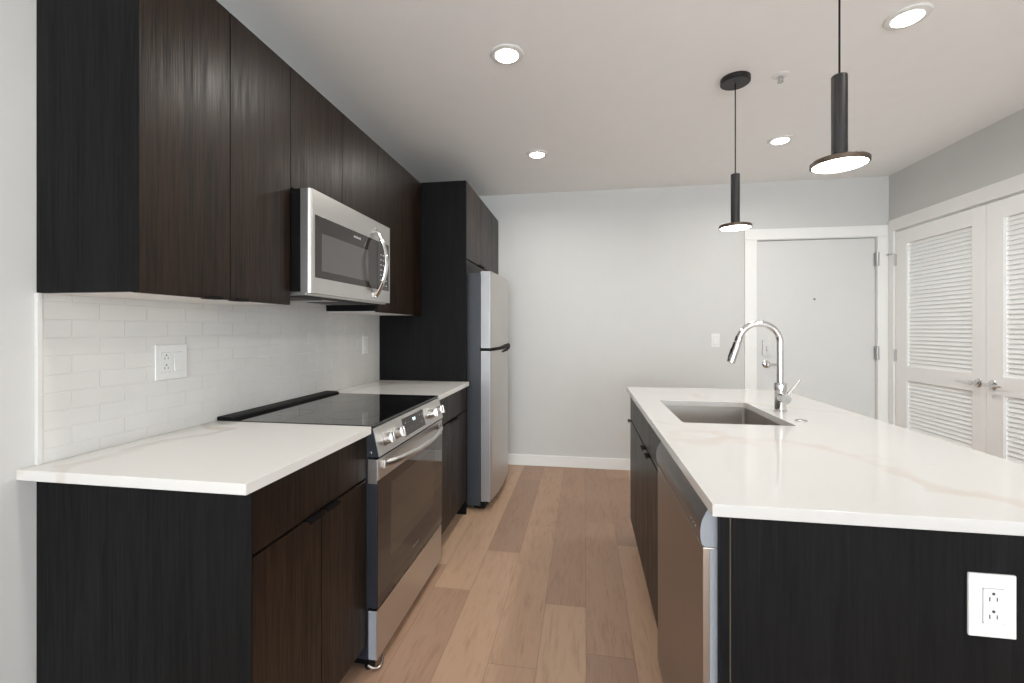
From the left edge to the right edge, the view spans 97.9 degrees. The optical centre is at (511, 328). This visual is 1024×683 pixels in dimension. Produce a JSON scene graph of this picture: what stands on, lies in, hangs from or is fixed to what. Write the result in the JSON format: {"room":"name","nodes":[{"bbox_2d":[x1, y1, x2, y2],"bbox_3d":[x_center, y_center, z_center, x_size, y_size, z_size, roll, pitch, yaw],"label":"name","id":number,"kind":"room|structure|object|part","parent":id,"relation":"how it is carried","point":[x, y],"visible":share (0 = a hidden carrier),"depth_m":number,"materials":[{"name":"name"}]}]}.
{"room":"kitchen","nodes":[
{"label":"kitchen","id":0,"kind":"room"},
{"bbox_2d":[0,0,216,682],"bbox_3d":[-1.660,0.003,-0.872,0.120,2.544,10.790,0,0,9],"label":"wall","id":1,"kind":"structure","parent":0,"point":[18,18],"depth_m":1.15,"materials":[{"name":"paint"}]},
{"bbox_2d":[34,293,42,464],"bbox_3d":[-1.261,0.133,1.188,0.011,0.457,0.012,0,0,9],"label":"trim","id":2,"kind":"structure","parent":1,"relation":"attached to","point":[38,297],"depth_m":1.18,"materials":[{"name":"white tile"}]},
{"bbox_2d":[37,0,289,304],"bbox_3d":[-1.053,-0.553,1.453,0.336,0.924,0.597,0,0,9],"label":"upper cabinet","id":3,"kind":"object","parent":1,"relation":"attached to","point":[163,126],"visible":1,"depth_m":1.20,"materials":[{"name":"black laminate"}]},
{"bbox_3d":[-1.117,-0.555,1.172,0.298,0.919,0.018,0,0,9],"label":"panel","id":4,"kind":"part","parent":3,"relation":"part of","materials":[{"name":"black laminate"}]},
{"bbox_3d":[-0.937,-0.554,1.285,0.019,0.922,0.295,0,0,9],"label":"cabinet door","id":5,"kind":"part","parent":3,"relation":"part of","materials":[{"name":"laminate"}]},
{"bbox_3d":[-0.914,-0.096,1.360,0.033,0.010,0.050,0,0,9],"label":"edge pull","id":6,"kind":"part","parent":3,"relation":"part of","materials":[{"name":"black plastic"}]},
{"bbox_3d":[-0.897,-0.096,1.465,0.033,0.010,0.050,0,0,9],"label":"edge pull","id":7,"kind":"part","parent":3,"relation":"part of","materials":[{"name":"black plastic"}]},
{"bbox_3d":[-0.889,-0.554,1.579,0.019,0.922,0.295,0,0,9],"label":"cabinet door","id":8,"kind":"part","parent":3,"relation":"part of","materials":[{"name":"laminate"}]},
{"bbox_2d":[43,293,378,462],"bbox_3d":[-1.102,0.105,2.179,0.008,0.511,1.994,0,0,9],"label":"backsplash","id":9,"kind":"structure","parent":1,"relation":"attached to","point":[101,390],"depth_m":1.58,"materials":[{"name":"tile"}]},
{"bbox_2d":[155,344,186,380],"bbox_3d":[-1.191,0.115,1.563,0.011,0.120,0.122,0,0,9],"label":"outlet switch plate","id":10,"kind":"object","parent":9,"relation":"attached to","point":[170,360],"visible":1,"depth_m":1.56,"materials":[{"name":"white plastic"}]},
{"bbox_2d":[161,352,170,372],"bbox_3d":[-1.194,0.115,1.540,0.001,0.068,0.035,0,0,9],"label":"receptacle","id":11,"kind":"object","parent":10,"relation":"attached to","point":[165,356],"depth_m":1.54,"materials":[{"name":"grey plastic"}]},
{"bbox_2d":[362,336,367,353],"bbox_3d":[-0.968,0.105,2.947,0.011,0.116,0.070,0,0,9],"label":"light switch","id":12,"kind":"object","parent":9,"relation":"attached to","point":[364,338],"visible":1,"depth_m":2.93,"materials":[{"name":"white plastic"}]},
{"bbox_2d":[290,67,377,221],"bbox_3d":[-0.954,-0.782,2.116,0.319,0.465,0.741,0,0,9],"label":"upper cabinet","id":13,"kind":"object","parent":1,"relation":"attached to","point":[330,155],"visible":0.54,"depth_m":1.98,"materials":[{"name":"black laminate"}]},
{"bbox_3d":[-0.836,-0.782,1.910,0.019,0.465,0.369,0,0,9],"label":"cabinet door","id":14,"kind":"part","parent":13,"relation":"part of","materials":[{"name":"laminate"}]},
{"bbox_2d":[290,188,389,304],"bbox_3d":[-0.875,-0.337,2.091,0.465,0.414,0.710,0,0,9],"label":"microwave","id":15,"kind":"object","parent":13,"relation":"attached to","point":[339,255],"visible":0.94,"depth_m":1.89,"materials":[{"name":"silver metal"}]},
{"bbox_3d":[-0.920,-0.139,2.099,0.366,0.014,0.702,0,0,9],"label":"plate","id":16,"kind":"part","parent":15,"relation":"part of","materials":[{"name":"silver metal"}]},
{"bbox_3d":[-0.716,-0.325,2.070,0.002,0.246,0.665,0,0,9],"label":"door glass","id":17,"kind":"part","parent":15,"relation":"part of","materials":[{"name":"black glass"}]},
{"bbox_3d":[-0.654,-0.332,2.233,0.074,0.346,0.030,0,0,9],"label":"handle","id":18,"kind":"part","parent":15,"relation":"part of","materials":[{"name":"silver metal"}]},
{"bbox_3d":[-0.777,-0.782,2.276,0.019,0.465,0.367,0,0,9],"label":"cabinet door","id":19,"kind":"part","parent":13,"relation":"part of","materials":[{"name":"laminate"}]},
{"bbox_2d":[326,145,420,315],"bbox_3d":[-0.843,-0.554,2.809,0.319,0.922,0.661,0,0,9],"label":"upper cabinet","id":20,"kind":"object","parent":1,"relation":"attached to","point":[399,192],"visible":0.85,"depth_m":2.76,"materials":[{"name":"black laminate"}]},
{"bbox_3d":[-0.695,-0.554,2.785,0.019,0.922,0.659,0,0,9],"label":"cabinet door","id":21,"kind":"part","parent":20,"relation":"part of","materials":[{"name":"laminate"}]},
{"bbox_2d":[340,464,662,682],"bbox_3d":[0.343,1.325,-1.195,4.177,0.100,10.790,0,0,9],"label":"floor","id":22,"kind":"structure","parent":0,"point":[544,582],"depth_m":2.13,"materials":[{"name":"brown wood"}]},
{"bbox_2d":[37,437,365,682],"bbox_3d":[-0.895,0.832,1.419,0.659,0.886,0.579,0,0,9],"label":"base cabinet","id":23,"kind":"object","parent":22,"relation":"on","point":[267,584],"visible":0.89,"depth_m":1.16,"materials":[{"name":"black laminate"}]},
{"bbox_3d":[-0.958,0.832,1.146,0.621,0.886,0.018,0,0,9],"label":"panel","id":24,"kind":"part","parent":23,"relation":"part of","materials":[{"name":"black laminate"}]},
{"bbox_2d":[16,421,370,494],"bbox_3d":[-0.897,0.375,1.398,0.662,0.028,0.620,0,0,9],"label":"countertop","id":25,"kind":"structure","parent":23,"relation":"on","point":[219,457],"depth_m":1.25,"materials":[{"name":"stone"}]},
{"bbox_3d":[-0.619,0.865,1.229,0.019,0.611,0.287,0,0,9],"label":"cabinet door","id":26,"kind":"part","parent":23,"relation":"part of","materials":[{"name":"laminate"}]},
{"bbox_3d":[-0.596,0.472,1.372,0.019,0.158,0.576,0,0,9],"label":"drawer","id":27,"kind":"part","parent":23,"relation":"part of","materials":[{"name":"laminate"}]},
{"bbox_3d":[-0.593,0.561,1.326,0.033,0.010,0.074,0,0,9],"label":"edge pull","id":28,"kind":"part","parent":23,"relation":"part of","materials":[{"name":"black plastic"}]},
{"bbox_3d":[-0.578,0.561,1.415,0.033,0.010,0.074,0,0,9],"label":"edge pull","id":29,"kind":"part","parent":23,"relation":"part of","materials":[{"name":"black plastic"}]},
{"bbox_3d":[-0.572,0.865,1.515,0.019,0.611,0.286,0,0,9],"label":"cabinet door","id":30,"kind":"part","parent":23,"relation":"part of","materials":[{"name":"laminate"}]},
{"bbox_2d":[217,391,444,669],"bbox_3d":[-0.739,0.810,2.072,0.739,0.929,0.764,0,0,9],"label":"range","id":31,"kind":"object","parent":22,"relation":"on","point":[403,479],"visible":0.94,"depth_m":1.87,"materials":[{"name":"metal"}]},
{"bbox_2d":[217,393,437,427],"bbox_3d":[-0.779,0.364,2.081,0.654,0.011,0.760,0,0,9],"label":"cooktop","id":32,"kind":"object","parent":31,"relation":"in","point":[344,409],"depth_m":1.96,"materials":[{"name":"black glass"}]},
{"bbox_3d":[-0.518,1.138,1.655,0.030,0.178,0.002,0,0,9],"label":"drawer","id":33,"kind":"part","parent":31,"relation":"part of","materials":[{"name":"grey plastic"}]},
{"bbox_3d":[-0.478,0.424,1.723,0.038,0.052,0.052,0,0,9],"label":"knob","id":34,"kind":"part","parent":31,"relation":"part of","materials":[{"name":"silver metal"}]},
{"bbox_3d":[-0.462,0.424,1.822,0.038,0.052,0.052,0,0,9],"label":"knob","id":35,"kind":"part","parent":31,"relation":"part of","materials":[{"name":"silver metal"}]},
{"bbox_3d":[-0.457,0.761,2.029,0.035,0.555,0.756,0,0,9],"label":"oven door","id":36,"kind":"part","parent":31,"relation":"part of","materials":[{"name":"metal"}]},
{"bbox_3d":[-0.456,1.139,2.029,0.033,0.183,0.756,0,0,9],"label":"storage drawer","id":37,"kind":"part","parent":31,"relation":"part of","materials":[{"name":"silver metal"}]},
{"bbox_3d":[-0.452,0.422,2.030,0.044,0.106,0.753,0,0,9],"label":"control panel","id":38,"kind":"part","parent":31,"relation":"part of","materials":[{"name":"silver metal"}]},
{"bbox_3d":[-0.439,0.800,2.026,0.004,0.475,0.755,0,0,9],"label":"door glass","id":39,"kind":"part","parent":31,"relation":"part of","materials":[{"name":"black glass"}]},
{"bbox_3d":[-0.408,0.516,2.022,0.071,0.036,0.684,0,0,9],"label":"oven handle","id":40,"kind":"part","parent":31,"relation":"part of","materials":[{"name":"silver metal"}]},
{"bbox_3d":[-0.397,0.424,2.227,0.038,0.052,0.052,0,0,9],"label":"knob","id":41,"kind":"part","parent":31,"relation":"part of","materials":[{"name":"silver metal"}]},
{"bbox_3d":[-0.381,0.424,2.325,0.038,0.052,0.052,0,0,9],"label":"knob","id":42,"kind":"part","parent":31,"relation":"part of","materials":[{"name":"silver metal"}]},
{"bbox_2d":[379,180,497,514],"bbox_3d":[-0.529,0.127,3.692,0.656,2.296,1.177,0,0,9],"label":"tall cabinet","id":43,"kind":"object","parent":22,"relation":"on","point":[459,233],"visible":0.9,"depth_m":3.10,"materials":[{"name":"black laminate"}]},
{"bbox_3d":[-0.289,-0.755,3.291,0.020,0.532,0.417,0,0,9],"label":"cabinet door","id":44,"kind":"part","parent":43,"relation":"part of","materials":[{"name":"laminate"}]},
{"bbox_3d":[-0.223,-0.755,3.704,0.020,0.532,0.415,0,0,9],"label":"cabinet door","id":45,"kind":"part","parent":43,"relation":"part of","materials":[{"name":"laminate"}]},
{"bbox_3d":[-0.164,-0.755,4.068,0.020,0.532,0.316,0,0,9],"label":"filler panel","id":46,"kind":"part","parent":43,"relation":"part of","materials":[{"name":"laminate"}]},
{"bbox_2d":[439,387,465,534],"bbox_3d":[-0.674,0.832,2.785,0.659,0.886,0.656,0,0,9],"label":"base cabinet","id":47,"kind":"object","parent":22,"relation":"on","point":[454,417],"visible":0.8,"depth_m":2.76,"materials":[{"name":"black laminate"}]},
{"bbox_2d":[337,380,468,399],"bbox_3d":[-0.673,0.375,2.784,0.662,0.028,0.658,0,0,9],"label":"countertop","id":48,"kind":"structure","parent":47,"relation":"on","point":[442,389],"depth_m":2.75,"materials":[{"name":"stone"}]},
{"bbox_3d":[-0.401,0.865,2.574,0.019,0.611,0.323,0,0,9],"label":"cabinet door","id":49,"kind":"part","parent":47,"relation":"part of","materials":[{"name":"laminate"}]},
{"bbox_3d":[-0.375,0.472,2.736,0.019,0.158,0.651,0,0,9],"label":"drawer","id":50,"kind":"part","parent":47,"relation":"part of","materials":[{"name":"laminate"}]},
{"bbox_3d":[-0.349,0.865,2.897,0.019,0.611,0.325,0,0,9],"label":"cabinet door","id":51,"kind":"part","parent":47,"relation":"part of","materials":[{"name":"laminate"}]},
{"bbox_2d":[467,271,509,507],"bbox_3d":[-0.441,0.435,3.552,0.797,1.680,0.757,0,0,9],"label":"refrigerator","id":52,"kind":"object","parent":22,"relation":"on","point":[488,346],"visible":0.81,"depth_m":3.15,"materials":[{"name":"metal"}]},
{"bbox_3d":[-0.128,0.145,3.503,0.060,0.023,0.751,0,0,9],"label":"door gap trim","id":53,"kind":"part","parent":52,"relation":"part of","materials":[{"name":"black plastic"}]},
{"bbox_3d":[-0.115,0.685,3.499,0.090,1.056,0.756,0,0,9],"label":"door","id":54,"kind":"part","parent":52,"relation":"part of","materials":[{"name":"silver metal"}]},
{"bbox_3d":[-0.115,-0.136,3.499,0.090,0.538,0.756,0,0,9],"label":"freezer door","id":55,"kind":"part","parent":52,"relation":"part of","materials":[{"name":"silver metal"}]},
{"bbox_3d":[-0.078,0.149,3.477,0.036,0.068,0.642,0,0,12],"label":"door handle","id":56,"kind":"part","parent":52,"relation":"part of","materials":[{"name":"black plastic"}]},
{"bbox_2d":[628,397,636,538],"bbox_3d":[0.997,0.832,2.560,0.620,0.887,0.308,0,0,9],"label":"base cabinet","id":57,"kind":"object","parent":22,"relation":"on","point":[632,420],"visible":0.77,"depth_m":2.58,"materials":[{"name":"black laminate"}]},
{"bbox_3d":[0.717,0.471,2.605,0.019,0.160,0.306,0,0,9],"label":"drawer","id":58,"kind":"part","parent":57,"relation":"part of","materials":[{"name":"laminate"}]},
{"bbox_3d":[0.717,0.865,2.605,0.019,0.611,0.306,0,0,9],"label":"cabinet door","id":59,"kind":"part","parent":57,"relation":"part of","materials":[{"name":"laminate"}]},
{"bbox_2d":[636,405,660,628],"bbox_3d":[0.900,0.832,1.963,0.620,0.887,0.898,0,0,9],"label":"base cabinet","id":60,"kind":"object","parent":22,"relation":"on","point":[647,441],"visible":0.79,"depth_m":1.98,"materials":[{"name":"black laminate"}]},
{"bbox_3d":[0.656,0.865,2.230,0.019,0.611,0.445,0,0,9],"label":"cabinet door","id":61,"kind":"part","parent":60,"relation":"part of","materials":[{"name":"laminate"}]},
{"bbox_3d":[0.620,0.471,2.008,0.019,0.160,0.895,0,0,9],"label":"drawer","id":62,"kind":"part","parent":60,"relation":"part of","materials":[{"name":"laminate"}]},
{"bbox_3d":[0.585,0.865,1.787,0.019,0.611,0.447,0,0,9],"label":"cabinet door","id":63,"kind":"part","parent":60,"relation":"part of","materials":[{"name":"laminate"}]},
{"bbox_2d":[626,387,1023,535],"bbox_3d":[1.006,0.374,1.783,0.893,0.026,1.891,0,0,9],"label":"countertop","id":64,"kind":"structure","parent":60,"relation":"on","point":[837,466],"depth_m":1.16,"materials":[{"name":"stone"}]},
{"bbox_2d":[666,406,781,425],"bbox_3d":[0.904,0.501,1.961,0.448,0.226,0.588,0,0,9],"label":"sink","id":65,"kind":"object","parent":64,"relation":"in","point":[687,414],"visible":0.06,"depth_m":2.22,"materials":[{"name":"silver metal"}]},
{"bbox_2d":[727,320,800,411],"bbox_3d":[1.098,0.162,1.958,0.283,0.398,0.089,0,0,9],"label":"faucet","id":66,"kind":"object","parent":64,"relation":"on","point":[781,398],"visible":1,"depth_m":1.95,"materials":[{"name":"silver metal"}]},
{"bbox_3d":[1.097,0.101,1.975,0.194,0.278,0.027,0,0,9],"label":"spout","id":67,"kind":"part","parent":66,"relation":"part of","materials":[{"name":"silver metal"}]},
{"bbox_3d":[1.202,0.254,1.907,0.062,0.079,0.013,0,0,9],"label":"lever","id":68,"kind":"part","parent":66,"relation":"part of","materials":[{"name":"silver metal"}]},
{"bbox_2d":[795,419,807,421],"bbox_3d":[1.134,0.358,1.749,0.044,0.005,0.044,0,0,9],"label":"cover","id":69,"kind":"object","parent":64,"relation":"on","point":[798,420],"visible":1,"depth_m":1.74,"materials":[{"name":"silver metal"}]},
{"bbox_2d":[656,442,717,682],"bbox_3d":[0.759,0.833,1.220,0.610,0.884,0.602,0,0,9],"label":"dishwasher","id":70,"kind":"object","parent":22,"relation":"on","point":[687,530],"visible":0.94,"depth_m":1.15,"materials":[{"name":"grey metal"}]},
{"bbox_3d":[0.449,0.818,0.966,0.039,0.679,0.002,0,0,9],"label":"door","id":71,"kind":"part","parent":70,"relation":"part of","materials":[{"name":"grey metal"}]},
{"bbox_2d":[718,517,1023,682],"bbox_3d":[0.893,0.832,1.801,0.621,0.887,1.840,0,0,9],"label":"panel","id":72,"kind":"object","parent":22,"relation":"on","point":[799,602],"visible":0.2,"depth_m":0.90,"materials":[{"name":"black laminate"}]},
{"bbox_2d":[967,572,1015,639],"bbox_3d":[0.925,0.533,0.859,0.080,0.122,0.008,0,0,9],"label":"wall outlet","id":73,"kind":"object","parent":72,"relation":"attached to","point":[991,597],"visible":1,"depth_m":0.86,"materials":[{"name":"white plastic"}]},
{"bbox_2d":[982,588,1003,624],"bbox_3d":[0.924,0.533,0.858,0.035,0.068,0.001,0,0,9],"label":"receptacle","id":74,"kind":"object","parent":73,"relation":"attached to","point":[992,598],"depth_m":0.86,"materials":[{"name":"white plastic"}]},
{"bbox_2d":[217,0,1023,195],"bbox_3d":[0.343,-1.319,-1.195,4.177,0.100,10.790,0,0,9],"label":"ceiling","id":75,"kind":"structure","parent":0,"point":[617,94],"depth_m":2.26,"materials":[{"name":"paint"}]},
{"bbox_2d":[490,43,523,64],"bbox_3d":[-0.024,-1.263,2.060,0.158,0.012,0.158,0,0,9],"label":"recessed light","id":76,"kind":"object","parent":75,"relation":"in","point":[506,53],"visible":1,"depth_m":2.04,"materials":[{"name":"white plastic"}]},
{"bbox_2d":[496,49,517,62],"bbox_3d":[-0.024,-1.262,2.060,0.102,0.012,0.102,0,0,9],"label":"diffuser","id":77,"kind":"object","parent":76,"relation":"attached to","point":[502,55],"depth_m":2.05,"materials":[{"name":"white plastic"}]},
{"bbox_2d":[526,150,547,158],"bbox_3d":[0.182,-1.263,3.232,0.158,0.012,0.158,0,0,9],"label":"recessed light","id":78,"kind":"object","parent":75,"relation":"in","point":[536,154],"visible":1,"depth_m":3.21,"materials":[{"name":"white plastic"}]},
{"bbox_2d":[530,152,543,157],"bbox_3d":[0.182,-1.262,3.232,0.102,0.012,0.102,0,0,9],"label":"diffuser","id":79,"kind":"object","parent":78,"relation":"attached to","point":[532,154],"depth_m":3.22,"materials":[{"name":"white plastic"}]},
{"bbox_2d":[719,71,751,230],"bbox_3d":[1.132,-0.890,2.260,0.153,0.758,0.153,0,0,9],"label":"pendant light","id":80,"kind":"object","parent":75,"relation":"hanging from","point":[735,80],"visible":1,"depth_m":2.24,"materials":[{"name":"black metal"}]},
{"bbox_3d":[1.132,-0.655,2.260,0.042,0.258,0.042,0,0,9],"label":"stem","id":81,"kind":"part","parent":80,"relation":"part of","materials":[{"name":"black metal"}]},
{"bbox_3d":[1.132,-0.519,2.260,0.153,0.016,0.153,0,0,9],"label":"lamp shade","id":82,"kind":"part","parent":80,"relation":"part of","materials":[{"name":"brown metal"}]},
{"bbox_2d":[720,225,750,230],"bbox_3d":[1.132,-0.514,2.260,0.140,0.006,0.140,0,0,9],"label":"diffuser","id":83,"kind":"object","parent":80,"relation":"attached to","point":[722,227],"depth_m":2.24,"materials":[{"name":"white plastic"}]},
{"bbox_3d":[1.132,-1.012,2.260,0.006,0.463,0.005,0,0,9],"label":"cord","id":84,"kind":"part","parent":80,"relation":"part of","materials":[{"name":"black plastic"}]},
{"bbox_2d":[767,135,793,144],"bbox_3d":[1.800,-1.263,2.991,0.158,0.012,0.158,0,0,9],"label":"recessed light","id":85,"kind":"object","parent":75,"relation":"in","point":[782,139],"visible":1,"depth_m":2.97,"materials":[{"name":"white plastic"}]},
{"bbox_2d":[772,138,788,144],"bbox_3d":[1.800,-1.262,2.991,0.102,0.012,0.102,0,0,9],"label":"diffuser","id":86,"kind":"object","parent":85,"relation":"attached to","point":[775,141],"depth_m":2.99,"materials":[{"name":"white plastic"}]},
{"bbox_2d":[772,71,788,83],"bbox_3d":[1.341,-1.251,2.229,0.076,0.036,0.076,0,0,9],"label":"sprinkler","id":87,"kind":"object","parent":75,"relation":"attached to","point":[782,74],"visible":1,"depth_m":2.22,"materials":[{"name":"white plastic"}]},
{"bbox_2d":[809,0,871,173],"bbox_3d":[0.997,-0.883,1.358,0.153,0.771,0.153,0,0,9],"label":"pendant light","id":88,"kind":"object","parent":75,"relation":"hanging from","point":[840,159],"visible":1,"depth_m":1.34,"materials":[{"name":"black metal"}]},
{"bbox_3d":[0.997,-0.642,1.358,0.042,0.258,0.042,0,0,9],"label":"stem","id":89,"kind":"part","parent":88,"relation":"part of","materials":[{"name":"black metal"}]},
{"bbox_3d":[0.997,-1.005,1.358,0.006,0.476,0.005,0,0,9],"label":"cord","id":90,"kind":"part","parent":88,"relation":"part of","materials":[{"name":"black plastic"}]},
{"bbox_3d":[0.997,-0.506,1.358,0.153,0.016,0.153,0,0,9],"label":"lamp shade","id":91,"kind":"part","parent":88,"relation":"part of","materials":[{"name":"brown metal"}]},
{"bbox_2d":[812,157,868,173],"bbox_3d":[0.997,-0.501,1.358,0.140,0.006,0.140,0,0,9],"label":"diffuser","id":92,"kind":"object","parent":88,"relation":"attached to","point":[824,165],"depth_m":1.35,"materials":[{"name":"white plastic"}]},
{"bbox_2d":[882,2,933,29],"bbox_3d":[1.606,-1.263,1.812,0.158,0.012,0.158,0,0,9],"label":"recessed light","id":93,"kind":"object","parent":75,"relation":"in","point":[910,15],"visible":1,"depth_m":1.80,"materials":[{"name":"white plastic"}]},
{"bbox_2d":[891,10,923,27],"bbox_3d":[1.606,-1.262,1.812,0.102,0.012,0.102,0,0,9],"label":"diffuser","id":94,"kind":"object","parent":93,"relation":"attached to","point":[901,18],"depth_m":1.80,"materials":[{"name":"white plastic"}]},
{"bbox_2d":[479,176,888,458],"bbox_3d":[1.193,0.003,4.072,3.937,2.544,0.120,0,0,9],"label":"wall","id":95,"kind":"structure","parent":0,"point":[612,291],"depth_m":4.04,"materials":[{"name":"paint"}]},
{"bbox_2d":[508,454,629,469],"bbox_3d":[0.948,1.225,4.044,2.183,0.100,0.014,0,0,9],"label":"baseboard","id":96,"kind":"structure","parent":95,"relation":"attached to","point":[513,459],"depth_m":4.10,"materials":[{"name":"paint"}]},
{"bbox_2d":[711,334,719,346],"bbox_3d":[1.784,0.100,3.910,0.070,0.118,0.011,0,0,9],"label":"light switch","id":97,"kind":"object","parent":95,"relation":"attached to","point":[715,338],"visible":1,"depth_m":3.91,"materials":[{"name":"white plastic"}]},
{"bbox_2d":[744,225,887,422],"bbox_3d":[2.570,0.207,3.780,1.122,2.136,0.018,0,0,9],"label":"trim","id":98,"kind":"structure","parent":95,"relation":"attached to","point":[751,236],"depth_m":3.78,"materials":[{"name":"paint"}]},
{"bbox_2d":[757,238,879,418],"bbox_3d":[2.582,0.250,3.793,0.942,2.034,0.100,0,0,9],"label":"door","id":99,"kind":"structure","parent":95,"relation":"in","point":[819,294],"depth_m":3.79,"materials":[{"name":"paint"}]},
{"bbox_3d":[2.198,0.162,3.852,0.066,0.137,0.018,0,0,9],"label":"deadbolt plate","id":100,"kind":"part","parent":99,"relation":"part of","materials":[{"name":"paint"}]},
{"bbox_3d":[2.236,0.303,3.827,0.150,0.066,0.056,0,0,9],"label":"handle","id":101,"kind":"part","parent":99,"relation":"part of","materials":[{"name":"silver metal"}]},
{"bbox_2d":[889,108,1023,220],"bbox_3d":[2.336,0.003,-1.577,0.120,2.544,10.670,0,0,9],"label":"wall","id":102,"kind":"structure","parent":0,"point":[993,154],"depth_m":2.97,"materials":[{"name":"paint"}]},
{"bbox_2d":[887,205,985,452],"bbox_3d":[3.036,0.241,3.238,0.092,2.048,0.876,0,0,9],"label":"door","id":103,"kind":"structure","parent":102,"relation":"in","point":[940,351],"depth_m":3.15,"materials":[{"name":"paint"}]},
{"bbox_3d":[2.963,0.345,2.898,0.058,0.058,0.138,0,0,9],"label":"handle","id":104,"kind":"part","parent":103,"relation":"part of","materials":[{"name":"silver metal"}]},
{"bbox_2d":[888,173,1023,424],"bbox_3d":[2.972,0.192,2.798,0.018,2.167,1.791,0,0,9],"label":"trim","id":105,"kind":"structure","parent":102,"relation":"attached to","point":[1015,184],"depth_m":3.44,"materials":[{"name":"paint"}]},
{"bbox_2d":[896,191,1023,231],"bbox_3d":[3.041,0.236,2.792,0.120,2.077,1.672,0,0,9],"label":"trim","id":106,"kind":"structure","parent":102,"relation":"attached to","point":[1011,195],"depth_m":2.97,"materials":[{"name":"paint"}]},
{"bbox_2d":[981,193,1023,464],"bbox_3d":[2.899,0.241,2.395,0.092,2.048,0.827,0,0,9],"label":"door","id":107,"kind":"structure","parent":102,"relation":"in","point":[1004,384],"depth_m":2.68,"materials":[{"name":"paint"}]},
{"bbox_3d":[2.934,0.345,2.716,0.058,0.058,0.138,0,0,9],"label":"handle","id":108,"kind":"part","parent":107,"relation":"part of","materials":[{"name":"silver metal"}]}
]}

